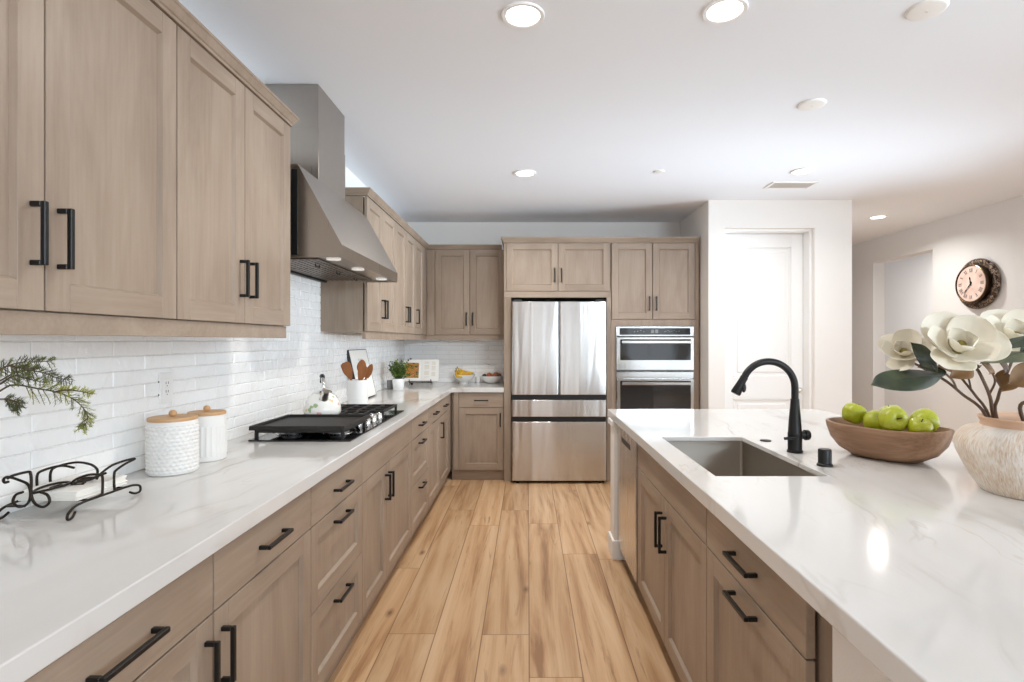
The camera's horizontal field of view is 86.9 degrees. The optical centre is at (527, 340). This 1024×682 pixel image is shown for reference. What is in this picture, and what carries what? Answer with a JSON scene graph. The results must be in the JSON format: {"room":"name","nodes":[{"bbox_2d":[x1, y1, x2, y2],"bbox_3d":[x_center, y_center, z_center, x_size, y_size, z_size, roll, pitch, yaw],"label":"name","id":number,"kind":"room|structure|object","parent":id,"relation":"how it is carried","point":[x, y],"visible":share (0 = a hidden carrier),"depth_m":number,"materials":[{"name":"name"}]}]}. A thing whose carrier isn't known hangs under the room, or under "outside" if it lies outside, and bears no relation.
{"room":"kitchen","nodes":[
{"label":"kitchen","id":0,"kind":"room"},
{"bbox_2d":[0,166,404,515],"bbox_3d":[-1.440,0.028,1.060,0.160,2.680,10.120,0,0,0],"label":"wall","id":1,"kind":"structure","parent":0,"point":[255,380],"depth_m":1.93,"materials":[{"name":"white tile"}]},
{"bbox_2d":[0,0,175,318],"bbox_3d":[-1.196,-0.508,1.180,0.349,0.889,0.886,0,0,0],"label":"upper cabinet","id":2,"kind":"object","parent":1,"relation":"attached to","point":[88,87],"visible":0.98,"depth_m":1.30,"materials":[{"name":"beige wood"}]},
{"bbox_2d":[0,309,285,337],"bbox_3d":[-1.079,-0.038,1.562,0.023,0.051,1.645,0,0,0],"label":"rail","id":3,"kind":"object","parent":2,"relation":"attached to","point":[12,322],"visible":1,"depth_m":1.40,"materials":[{"name":"beige wood"}]},
{"bbox_2d":[158,372,172,403],"bbox_3d":[-1.356,0.176,2.025,0.008,0.116,0.076,0,0,0],"label":"wall outlet","id":4,"kind":"object","parent":1,"relation":"attached to","point":[165,381],"visible":1,"depth_m":2.02,"materials":[{"name":"white plastic"}]},
{"bbox_2d":[164,379,169,396],"bbox_3d":[-1.354,0.176,2.026,0.004,0.068,0.034,0,0,0],"label":"socket","id":5,"kind":"object","parent":4,"relation":"attached to","point":[166,381],"depth_m":2.02,"materials":[{"name":"white plastic"}]},
{"bbox_2d":[0,274,404,515],"bbox_3d":[-1.365,0.026,3.334,0.010,0.854,5.268,0,0,0],"label":"tile backsplash","id":6,"kind":"structure","parent":1,"relation":"attached to","point":[307,338],"depth_m":1.92,"materials":[{"name":"white tile"}]},
{"bbox_2d":[169,26,289,325],"bbox_3d":[-1.196,-0.508,2.012,0.349,0.889,0.776,0,0,0],"label":"upper cabinet","id":7,"kind":"object","parent":1,"relation":"attached to","point":[233,151],"visible":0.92,"depth_m":1.93,"materials":[{"name":"beige wood"}]},
{"bbox_2d":[150,0,298,126],"bbox_3d":[-1.188,-0.978,1.583,0.321,0.046,1.692,0,0,0],"label":"crown molding","id":8,"kind":"structure","parent":7,"relation":"attached to","point":[180,15],"depth_m":1.84,"materials":[{"name":"beige wood"}]},
{"bbox_2d":[265,84,396,282],"bbox_3d":[-1.109,-0.840,3.015,0.502,0.940,1.069,0,0,0],"label":"range hood","id":9,"kind":"object","parent":1,"relation":"attached to","point":[331,240],"visible":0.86,"depth_m":2.75,"materials":[{"name":"silver metal"}]},
{"bbox_2d":[326,257,340,260],"bbox_3d":[-0.930,-0.393,2.584,0.068,0.012,0.068,0,0,0],"label":"lamp","id":10,"kind":"object","parent":9,"relation":"on","point":[327,258],"depth_m":2.56,"materials":[{"name":"white"}]},
{"bbox_2d":[351,268,363,270],"bbox_3d":[-0.930,-0.393,2.954,0.068,0.012,0.068,0,0,0],"label":"lamp","id":11,"kind":"object","parent":9,"relation":"on","point":[354,269],"depth_m":2.93,"materials":[{"name":"white"}]},
{"bbox_2d":[320,196,395,332],"bbox_3d":[-1.196,-0.508,3.926,0.349,0.889,0.762,0,0,0],"label":"upper cabinet","id":12,"kind":"object","parent":1,"relation":"attached to","point":[346,306],"visible":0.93,"depth_m":3.55,"materials":[{"name":"beige wood"}]},
{"bbox_2d":[345,187,501,249],"bbox_3d":[-0.810,-0.978,4.583,0.802,0.046,2.256,0,0,7],"label":"crown molding","id":13,"kind":"structure","parent":12,"relation":"attached to","point":[349,191],"depth_m":4.51,"materials":[{"name":"beige wood"}]},
{"bbox_2d":[396,223,415,333],"bbox_3d":[-1.196,-0.508,4.689,0.349,0.889,0.760,0,0,0],"label":"upper cabinet","id":14,"kind":"object","parent":1,"relation":"attached to","point":[405,243],"visible":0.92,"depth_m":4.65,"materials":[{"name":"beige wood"}]},
{"bbox_2d":[362,331,503,339],"bbox_3d":[-0.666,-0.038,4.607,0.848,0.051,2.115,0,0,0],"label":"rail","id":15,"kind":"object","parent":14,"relation":"attached to","point":[365,334],"visible":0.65,"depth_m":5.51,"materials":[{"name":"beige wood"}]},
{"bbox_2d":[416,241,426,334],"bbox_3d":[-1.196,-0.508,5.350,0.349,0.889,0.560,0,0,0],"label":"upper cabinet","id":16,"kind":"object","parent":1,"relation":"attached to","point":[421,252],"visible":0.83,"depth_m":5.38,"materials":[{"name":"beige wood"}]},
{"bbox_2d":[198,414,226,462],"bbox_3d":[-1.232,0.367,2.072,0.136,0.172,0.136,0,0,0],"label":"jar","id":17,"kind":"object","parent":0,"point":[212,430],"depth_m":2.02,"materials":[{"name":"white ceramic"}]},
{"bbox_2d":[392,378,404,389],"bbox_3d":[-1.200,0.401,5.000,0.116,0.106,0.116,0,0,0],"label":"pot","id":18,"kind":"object","parent":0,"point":[398,383],"depth_m":4.96,"materials":[{"name":"white ceramic"}]},
{"bbox_2d":[328,465,680,681],"bbox_3d":[2.465,1.428,2.725,7.870,0.120,13.750,0,0,0],"label":"floor","id":19,"kind":"structure","parent":0,"point":[499,580],"depth_m":2.84,"materials":[{"name":"brown wood"}]},
{"bbox_2d":[24,555,220,681],"bbox_3d":[-1.036,0.934,1.001,0.636,0.867,0.580,0,0,0],"label":"base cabinet","id":20,"kind":"object","parent":19,"relation":"on","point":[167,636],"visible":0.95,"depth_m":1.10,"materials":[{"name":"beige wood"}]},
{"bbox_2d":[0,382,503,681],"bbox_3d":[-0.802,0.477,3.334,1.134,0.046,5.269,0,0,0],"label":"countertop","id":21,"kind":"structure","parent":20,"relation":"on","point":[62,582],"depth_m":1.29,"materials":[{"name":"white stone"}]},
{"bbox_2d":[0,355,96,434],"bbox_3d":[-1.019,0.239,1.044,0.358,0.430,0.149,0,0,-15],"label":"fern","id":22,"kind":"object","parent":21,"relation":"on","point":[16,408],"visible":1,"depth_m":1.06,"materials":[{"name":"green plant"}]},
{"bbox_2d":[0,457,141,520],"bbox_3d":[-1.249,0.392,1.485,0.189,0.125,0.264,0,0,0],"label":"napkin holder","id":23,"kind":"object","parent":21,"relation":"on","point":[83,479],"visible":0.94,"depth_m":1.46,"materials":[{"name":"brown metal"}]},
{"bbox_2d":[16,475,126,500],"bbox_3d":[-1.250,0.404,1.490,0.159,0.025,0.178,0,0,0],"label":"napkin stack","id":24,"kind":"object","parent":23,"relation":"in","point":[93,487],"visible":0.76,"depth_m":1.43,"materials":[{"name":"white paper"}]},
{"bbox_2d":[145,410,198,476],"bbox_3d":[-1.232,0.346,1.873,0.158,0.215,0.158,0,0,-16],"label":"canister","id":25,"kind":"object","parent":21,"relation":"on","point":[172,439],"visible":1,"depth_m":1.81,"materials":[{"name":"white ceramic"}]},
{"bbox_2d":[187,405,226,462],"bbox_3d":[-1.232,0.350,2.072,0.136,0.207,0.136,0,0,0],"label":"canister","id":26,"kind":"object","parent":21,"relation":"on","point":[212,430],"visible":0.7,"depth_m":2.03,"materials":[{"name":"white ceramic"}]},
{"bbox_2d":[248,404,403,441],"bbox_3d":[-1.030,0.428,2.953,0.465,0.050,1.045,0,0,0],"label":"gas cooktop","id":27,"kind":"object","parent":21,"relation":"in","point":[379,414],"visible":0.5,"depth_m":2.58,"materials":[{"name":"black metal"}]},
{"bbox_2d":[249,414,369,430],"bbox_3d":[-1.040,0.393,2.623,0.430,0.020,0.395,0,0,0],"label":"griddle plate","id":28,"kind":"object","parent":27,"relation":"on","point":[292,422],"visible":1,"depth_m":2.58,"materials":[{"name":"black metal"}]},
{"bbox_2d":[303,374,340,413],"bbox_3d":[-1.128,0.291,2.960,0.196,0.223,0.205,0,0,-2],"label":"kettle","id":29,"kind":"object","parent":27,"relation":"on","point":[321,401],"visible":0.98,"depth_m":2.89,"materials":[{"name":"ceramic"}]},
{"bbox_2d":[347,379,367,403],"bbox_3d":[-1.155,0.358,3.660,0.136,0.191,0.136,0,0,0],"label":"utensil crock","id":30,"kind":"object","parent":21,"relation":"on","point":[357,390],"visible":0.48,"depth_m":3.60,"materials":[{"name":"white ceramic"}]},
{"bbox_2d":[341,362,352,379],"bbox_3d":[-1.191,0.290,3.642,0.138,0.304,0.020,0,0,-14],"label":"wooden spatula","id":31,"kind":"object","parent":30,"relation":"in","point":[346,367],"visible":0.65,"depth_m":3.63,"materials":[{"name":"brown wood"}]},
{"bbox_2d":[357,360,365,369],"bbox_3d":[-1.139,0.285,3.671,0.062,0.314,0.075,0,0,0],"label":"wooden spoon","id":32,"kind":"object","parent":30,"relation":"in","point":[360,362],"visible":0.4,"depth_m":3.69,"materials":[{"name":"brown wood"}]},
{"bbox_2d":[358,364,367,379],"bbox_3d":[-1.130,0.299,3.630,0.109,0.285,0.023,0,0,18],"label":"wooden turner","id":33,"kind":"object","parent":30,"relation":"in","point":[362,369],"visible":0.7,"depth_m":3.62,"materials":[{"name":"brown wood"}]},
{"bbox_2d":[364,364,372,379],"bbox_3d":[-1.121,0.300,3.675,0.130,0.286,0.015,0,0,-4],"label":"wooden spoon","id":34,"kind":"object","parent":30,"relation":"in","point":[370,367],"visible":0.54,"depth_m":3.67,"materials":[{"name":"brown wood"}]},
{"bbox_2d":[346,349,376,397],"bbox_3d":[-1.319,0.260,4.280,0.113,0.386,0.440,0,0,0],"label":"leaning board","id":35,"kind":"object","parent":21,"relation":"on","point":[353,356],"visible":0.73,"depth_m":4.28,"materials":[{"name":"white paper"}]},
{"bbox_2d":[387,380,392,389],"bbox_3d":[-1.295,0.411,5.070,0.060,0.085,0.060,0,0,0],"label":"glass cup","id":36,"kind":"object","parent":21,"relation":"on","point":[389,382],"visible":0.89,"depth_m":5.04,"materials":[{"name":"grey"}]},
{"bbox_2d":[388,359,409,389],"bbox_3d":[-1.196,0.308,4.996,0.188,0.291,0.204,0,0,-38],"label":"potted herb","id":37,"kind":"object","parent":21,"relation":"on","point":[398,381],"visible":1,"depth_m":4.97,"materials":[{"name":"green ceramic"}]},
{"bbox_2d":[408,358,432,384],"bbox_3d":[-1.126,0.317,5.672,0.248,0.273,0.242,0,0,-4],"label":"cookbook stand","id":38,"kind":"object","parent":21,"relation":"on","point":[409,381],"visible":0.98,"depth_m":5.58,"materials":[{"name":"black metal"}]},
{"bbox_2d":[403,359,438,381],"bbox_3d":[-1.121,0.311,5.656,0.372,0.233,0.098,0,0,-4],"label":"open cookbook","id":39,"kind":"object","parent":38,"relation":"on","point":[419,369],"visible":0.94,"depth_m":5.65,"materials":[{"name":"white paper"}]},
{"bbox_2d":[404,363,418,377],"bbox_3d":[-1.217,0.306,5.643,0.150,0.157,0.062,0,0,-4],"label":"food picture","id":40,"kind":"object","parent":39,"relation":"attached to","point":[413,368],"depth_m":5.64},
{"bbox_2d":[453,374,474,382],"bbox_3d":[-0.690,0.407,5.820,0.240,0.093,0.240,0,0,0],"label":"fruit bowl","id":41,"kind":"object","parent":21,"relation":"on","point":[465,378],"visible":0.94,"depth_m":5.75,"materials":[{"name":"white ceramic"}]},
{"bbox_2d":[456,368,472,374],"bbox_3d":[-0.686,0.334,5.785,0.184,0.089,0.047,0,0,0],"label":"banana","id":42,"kind":"object","parent":41,"relation":"in","point":[457,371],"visible":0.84,"depth_m":5.77,"materials":[{"name":"yellow food"}]},
{"bbox_2d":[457,367,473,373],"bbox_3d":[-0.677,0.322,5.844,0.187,0.090,0.040,0,0,-7],"label":"banana","id":43,"kind":"object","parent":41,"relation":"in","point":[459,370],"visible":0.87,"depth_m":5.83,"materials":[{"name":"yellow food"}]},
{"bbox_2d":[475,377,480,382],"bbox_3d":[-0.543,0.422,5.915,0.066,0.062,0.066,0,0,0],"label":"ramekin","id":44,"kind":"object","parent":21,"relation":"on","point":[478,379],"visible":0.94,"depth_m":5.89,"materials":[{"name":"white ceramic"}]},
{"bbox_2d":[481,376,501,382],"bbox_3d":[-0.392,0.414,5.830,0.236,0.079,0.236,0,0,0],"label":"fruit bowl","id":45,"kind":"object","parent":21,"relation":"on","point":[488,379],"visible":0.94,"depth_m":5.74,"materials":[{"name":"white ceramic"}]},
{"bbox_2d":[210,489,310,681],"bbox_3d":[-1.036,0.934,1.582,0.636,0.867,0.578,0,0,0],"label":"base cabinet","id":46,"kind":"object","parent":19,"relation":"on","point":[261,613],"visible":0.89,"depth_m":1.58,"materials":[{"name":"beige wood"}]},
{"bbox_2d":[309,454,361,681],"bbox_3d":[-1.036,0.934,2.161,0.636,0.867,0.578,0,0,0],"label":"base cabinet","id":47,"kind":"object","parent":19,"relation":"on","point":[336,500],"visible":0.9,"depth_m":2.12,"materials":[{"name":"beige wood"}]},
{"bbox_2d":[351,420,410,641],"bbox_3d":[-1.036,0.934,2.967,0.636,0.867,1.030,0,0,0],"label":"base cabinet","id":48,"kind":"object","parent":19,"relation":"on","point":[386,465],"visible":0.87,"depth_m":2.81,"materials":[{"name":"beige wood"}]},
{"bbox_2d":[404,409,427,551],"bbox_3d":[-1.036,0.934,3.780,0.636,0.867,0.592,0,0,0],"label":"base cabinet","id":49,"kind":"object","parent":19,"relation":"on","point":[419,424],"visible":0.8,"depth_m":3.74,"materials":[{"name":"beige wood"}]},
{"bbox_2d":[422,393,450,520],"bbox_3d":[-1.036,0.934,4.676,0.636,0.867,1.198,0,0,0],"label":"base cabinet","id":50,"kind":"object","parent":19,"relation":"on","point":[439,414],"visible":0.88,"depth_m":4.54,"materials":[{"name":"beige wood"}]},
{"bbox_2d":[452,392,503,479],"bbox_3d":[-0.493,0.934,5.606,0.515,0.867,0.729,0,0,0],"label":"base cabinet","id":51,"kind":"object","parent":19,"relation":"on","point":[477,417],"visible":0.93,"depth_m":5.29,"materials":[{"name":"beige wood"}]},
{"bbox_2d":[504,243,610,481],"bbox_3d":[0.287,0.207,5.593,1.040,2.322,0.754,0,0,0],"label":"tall cabinet","id":52,"kind":"object","parent":19,"relation":"on","point":[533,272],"visible":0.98,"depth_m":5.25,"materials":[{"name":"beige wood"}]},
{"bbox_2d":[501,237,699,248],"bbox_3d":[0.701,-0.982,5.585,1.928,0.052,0.730,0,0,0],"label":"crown molding","id":53,"kind":"structure","parent":52,"relation":"attached to","point":[503,239],"depth_m":5.24,"materials":[{"name":"beige wood"}]},
{"bbox_2d":[512,300,605,482],"bbox_3d":[0.297,0.485,5.552,0.910,1.766,0.770,0,0,0],"label":"refrigerator","id":54,"kind":"object","parent":19,"relation":"on","point":[559,348],"visible":1,"depth_m":5.17,"materials":[{"name":"silver metal"}]},
{"bbox_2d":[617,425,637,583],"bbox_3d":[0.847,0.937,3.080,0.581,0.862,0.573,0,0,0],"label":"dishwasher","id":55,"kind":"object","parent":19,"relation":"on","point":[627,448],"visible":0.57,"depth_m":2.99,"materials":[{"name":"silver metal"}]},
{"bbox_2d":[611,243,698,408],"bbox_3d":[1.237,0.207,5.593,0.856,2.322,0.754,0,0,0],"label":"tall cabinet","id":56,"kind":"object","parent":19,"relation":"on","point":[653,284],"visible":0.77,"depth_m":5.25,"materials":[{"name":"beige wood"}]},
{"bbox_2d":[616,326,693,408],"bbox_3d":[1.231,0.385,5.487,0.754,1.051,0.642,0,0,0],"label":"wall oven","id":57,"kind":"object","parent":56,"relation":"in","point":[655,364],"visible":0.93,"depth_m":5.21,"materials":[{"name":"silver metal"}]},
{"bbox_2d":[638,445,707,681],"bbox_3d":[0.848,0.934,2.249,0.634,0.867,1.081,0,0,0],"label":"base cabinet","id":58,"kind":"object","parent":19,"relation":"on","point":[672,523],"visible":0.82,"depth_m":2.11,"materials":[{"name":"beige wood"}]},
{"bbox_2d":[608,409,1023,681],"bbox_3d":[1.226,0.477,2.053,1.388,0.046,3.105,0,0,0],"label":"countertop","id":59,"kind":"structure","parent":58,"relation":"on","point":[919,567],"depth_m":1.25,"materials":[{"name":"white stone"}]},
{"bbox_2d":[667,441,815,475],"bbox_3d":[0.822,0.593,2.186,0.424,0.235,0.784,0,0,0],"label":"sink","id":60,"kind":"object","parent":59,"relation":"in","point":[720,458],"visible":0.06,"depth_m":2.56,"materials":[{"name":"silver metal"}]},
{"bbox_2d":[731,358,810,453],"bbox_3d":[0.989,0.262,2.200,0.318,0.384,0.072,0,0,0],"label":"faucet","id":61,"kind":"object","parent":59,"relation":"on","point":[795,434],"visible":1,"depth_m":2.19,"materials":[{"name":"black metal"}]},
{"bbox_2d":[816,448,832,466],"bbox_3d":[1.080,0.423,1.965,0.055,0.062,0.055,0,0,0],"label":"air gap","id":62,"kind":"object","parent":59,"relation":"on","point":[824,454],"visible":1,"depth_m":1.95,"materials":[{"name":"black metal"}]},
{"bbox_2d":[826,417,954,462],"bbox_3d":[1.392,0.388,2.100,0.276,0.132,0.424,0,0,-33],"label":"wooden bowl","id":63,"kind":"object","parent":59,"relation":"on","point":[903,446],"visible":0.91,"depth_m":1.99,"materials":[{"name":"brown wood"}]},
{"bbox_2d":[842,403,866,423],"bbox_3d":[1.333,0.296,2.205,0.090,0.088,0.090,0,0,-44],"label":"apple","id":64,"kind":"object","parent":63,"relation":"in","point":[853,413],"visible":0.98,"depth_m":2.17,"materials":[{"name":"green food"}]},
{"bbox_2d":[863,410,884,429],"bbox_3d":[1.357,0.314,2.110,0.086,0.087,0.086,0,0,-10],"label":"apple","id":65,"kind":"object","parent":63,"relation":"in","point":[870,420],"visible":0.51,"depth_m":2.09,"materials":[{"name":"green food"}]},
{"bbox_2d":[879,405,901,410],"bbox_3d":[1.446,0.296,2.150,0.086,0.082,0.086,0,0,25],"label":"apple","id":66,"kind":"object","parent":63,"relation":"in","point":[887,405],"visible":0.18,"depth_m":2.16,"materials":[{"name":"green food"}]},
{"bbox_2d":[877,406,908,430],"bbox_3d":[1.354,0.289,2.004,0.096,0.096,0.090,0,0,10],"label":"apple","id":67,"kind":"object","parent":63,"relation":"in","point":[893,418],"visible":0.97,"depth_m":1.97,"materials":[{"name":"green food"}]},
{"bbox_2d":[907,417,933,431],"bbox_3d":[1.421,0.317,1.958,0.080,0.077,0.080,0,0,24],"label":"apple","id":68,"kind":"object","parent":63,"relation":"in","point":[916,424],"visible":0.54,"depth_m":1.94,"materials":[{"name":"green food"}]},
{"bbox_2d":[909,408,939,431],"bbox_3d":[1.481,0.298,2.020,0.089,0.092,0.092,0,0,9],"label":"apple","id":69,"kind":"object","parent":63,"relation":"in","point":[925,413],"visible":0.62,"depth_m":1.99,"materials":[{"name":"green food"}]},
{"bbox_2d":[953,412,1023,500],"bbox_3d":[1.500,0.341,1.606,0.373,0.226,0.373,0,0,0],"label":"flower vase","id":70,"kind":"object","parent":59,"relation":"on","point":[991,450],"visible":0.97,"depth_m":1.56,"materials":[{"name":"ceramic"}]},
{"bbox_2d":[871,328,987,416],"bbox_3d":[1.189,0.184,1.628,0.529,0.442,0.148,0,0,-22],"label":"branch","id":71,"kind":"object","parent":70,"relation":"in","point":[904,347],"visible":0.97,"depth_m":1.58,"materials":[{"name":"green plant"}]},
{"bbox_2d":[937,364,990,417],"bbox_3d":[1.341,0.231,1.633,0.255,0.348,0.078,0,0,-29],"label":"branch","id":72,"kind":"object","parent":70,"relation":"in","point":[969,387],"visible":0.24,"depth_m":1.66,"materials":[{"name":"brown plant"}]},
{"bbox_2d":[920,311,1011,417],"bbox_3d":[1.295,0.160,1.521,0.408,0.489,0.168,0,0,-23],"label":"flower","id":73,"kind":"object","parent":70,"relation":"in","point":[961,341],"visible":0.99,"depth_m":1.48,"materials":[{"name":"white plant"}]},
{"bbox_2d":[980,309,1023,418],"bbox_3d":[1.424,0.149,1.632,0.466,0.512,0.196,0,0,-31],"label":"branch","id":74,"kind":"object","parent":70,"relation":"in","point":[1010,323],"visible":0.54,"depth_m":1.70,"materials":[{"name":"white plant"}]},
{"bbox_2d":[1007,336,1023,420],"bbox_3d":[1.458,0.203,1.567,0.236,0.447,0.070,0,0,-19],"label":"branch","id":75,"kind":"object","parent":70,"relation":"in","point":[1016,378],"visible":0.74,"depth_m":1.54,"materials":[{"name":"brown plant"}]},
{"bbox_2d":[707,509,831,681],"bbox_3d":[0.848,0.934,1.367,0.634,0.867,0.682,0,0,0],"label":"base cabinet","id":76,"kind":"object","parent":19,"relation":"on","point":[760,629],"visible":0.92,"depth_m":1.35,"materials":[{"name":"beige wood"}]},
{"bbox_2d":[405,222,679,464],"bbox_3d":[0.155,0.028,6.040,3.050,2.680,0.160,0,0,0],"label":"wall","id":77,"kind":"structure","parent":0,"point":[480,357],"depth_m":5.97,"materials":[{"name":"white paint"}]},
{"bbox_2d":[405,340,503,381],"bbox_3d":[-0.814,0.203,5.965,1.100,0.501,0.010,0,0,0],"label":"tile backsplash","id":78,"kind":"structure","parent":77,"relation":"attached to","point":[450,353],"depth_m":5.96,"materials":[{"name":"white tile"}]},
{"bbox_2d":[427,250,503,334],"bbox_3d":[-0.647,-0.508,5.783,0.815,0.889,0.374,0,0,0],"label":"upper cabinet","id":79,"kind":"object","parent":77,"relation":"attached to","point":[465,288],"visible":0.96,"depth_m":5.63,"materials":[{"name":"beige wood"}]},
{"bbox_2d":[178,0,1023,262],"bbox_3d":[2.440,-1.372,2.725,7.920,0.120,13.750,0,0,0],"label":"ceiling","id":80,"kind":"structure","parent":0,"point":[441,102],"depth_m":2.92,"materials":[{"name":"white paint"}]},
{"bbox_2d":[501,1,544,28],"bbox_3d":[-0.020,-1.308,2.173,0.174,0.008,0.174,0,0,0],"label":"recessed light","id":81,"kind":"object","parent":80,"relation":"in","point":[520,15],"visible":1,"depth_m":2.16,"materials":[{"name":"white plastic"}]},
{"bbox_2d":[514,169,535,176],"bbox_3d":[-0.023,-1.308,4.217,0.174,0.008,0.174,0,0,0],"label":"recessed light","id":82,"kind":"object","parent":80,"relation":"in","point":[520,173],"visible":1,"depth_m":4.22,"materials":[{"name":"white"}]},
{"bbox_2d":[654,170,663,173],"bbox_3d":[1.014,-1.308,4.180,0.084,0.007,0.084,0,0,0],"label":"sprinkler cover","id":83,"kind":"object","parent":80,"relation":"attached to","point":[655,171],"visible":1,"depth_m":4.16,"materials":[{"name":"white plastic"}]},
{"bbox_2d":[702,0,747,23],"bbox_3d":[0.780,-1.308,2.140,0.174,0.008,0.174,0,0,0],"label":"recessed light","id":84,"kind":"object","parent":80,"relation":"in","point":[717,11],"visible":1,"depth_m":2.14,"materials":[{"name":"white plastic"}]},
{"bbox_2d":[763,182,818,188],"bbox_3d":[2.210,-1.308,4.540,0.380,0.009,0.190,0,0,0],"label":"ceiling vent","id":85,"kind":"object","parent":80,"relation":"in","point":[774,185],"visible":1,"depth_m":4.54,"materials":[{"name":"white plastic"}]},
{"bbox_2d":[790,167,814,174],"bbox_3d":[2.120,-1.308,4.168,0.174,0.008,0.174,0,0,0],"label":"recessed light","id":86,"kind":"object","parent":80,"relation":"in","point":[801,171],"visible":1,"depth_m":4.17,"materials":[{"name":"white plastic"}]},
{"bbox_2d":[797,98,826,110],"bbox_3d":[1.572,-1.306,2.990,0.144,0.012,0.144,0,0,0],"label":"blank cover plate","id":87,"kind":"object","parent":80,"relation":"attached to","point":[811,104],"visible":1,"depth_m":2.97,"materials":[{"name":"white plastic"}]},
{"bbox_2d":[868,215,887,218],"bbox_3d":[3.700,-1.308,5.710,0.174,0.008,0.174,0,0,0],"label":"recessed light","id":88,"kind":"object","parent":80,"relation":"in","point":[877,216],"visible":1,"depth_m":5.71,"materials":[{"name":"white plastic"}]},
{"bbox_2d":[904,0,949,20],"bbox_3d":[1.575,-1.306,2.134,0.144,0.012,0.144,0,0,0],"label":"blank cover plate","id":89,"kind":"object","parent":80,"relation":"attached to","point":[926,9],"visible":1,"depth_m":2.12,"materials":[{"name":"white plastic"}]},
{"bbox_2d":[608,417,624,559],"bbox_3d":[1.062,0.934,3.460,1.076,0.868,0.178,0,0,0],"label":"wall","id":90,"kind":"structure","parent":0,"point":[615,551],"depth_m":3.38,"materials":[{"name":"white paint"}]},
{"bbox_2d":[680,200,851,414],"bbox_3d":[2.348,0.028,7.237,1.335,2.680,4.425,0,0,0],"label":"wall","id":91,"kind":"structure","parent":0,"point":[830,221],"depth_m":5.03,"materials":[{"name":"white paint"}]},
{"bbox_2d":[725,234,802,408],"bbox_3d":[2.250,0.166,5.173,0.786,2.385,0.115,0,0,0],"label":"door","id":92,"kind":"structure","parent":91,"relation":"in","point":[764,272],"depth_m":5.20,"materials":[{"name":"white wood"}]},
{"bbox_2d":[725,229,811,408],"bbox_3d":[2.250,0.158,5.152,0.834,2.420,0.155,0,0,0],"label":"trim","id":93,"kind":"structure","parent":91,"relation":"attached to","point":[807,233],"depth_m":5.11,"materials":[{"name":"white wood"}]},
{"bbox_2d":[832,626,891,681],"bbox_3d":[1.087,0.934,0.791,1.025,0.868,0.462,0,0,0],"label":"kitchen island","id":94,"kind":"object","parent":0,"point":[849,664],"depth_m":0.97,"materials":[{"name":"white"}]},
{"bbox_2d":[885,253,932,416],"bbox_3d":[6.075,0.028,6.925,0.150,2.680,5.050,0,0,0],"label":"wall","id":95,"kind":"structure","parent":0,"point":[908,281],"depth_m":8.49,"materials":[{"name":"white paint"}]},
{"bbox_2d":[852,195,1023,441],"bbox_3d":[4.525,0.028,2.725,0.150,2.680,13.450,0,0,0],"label":"wall","id":96,"kind":"structure","parent":0,"point":[994,232],"depth_m":5.71,"materials":[{"name":"white paint"}]},
{"bbox_2d":[955,258,1000,308],"bbox_3d":[4.395,-0.562,5.305,0.106,0.496,0.496,0,0,0],"label":"wall clock","id":97,"kind":"object","parent":96,"relation":"attached to","point":[978,283],"visible":1,"depth_m":5.23,"materials":[{"name":"brown metal"}]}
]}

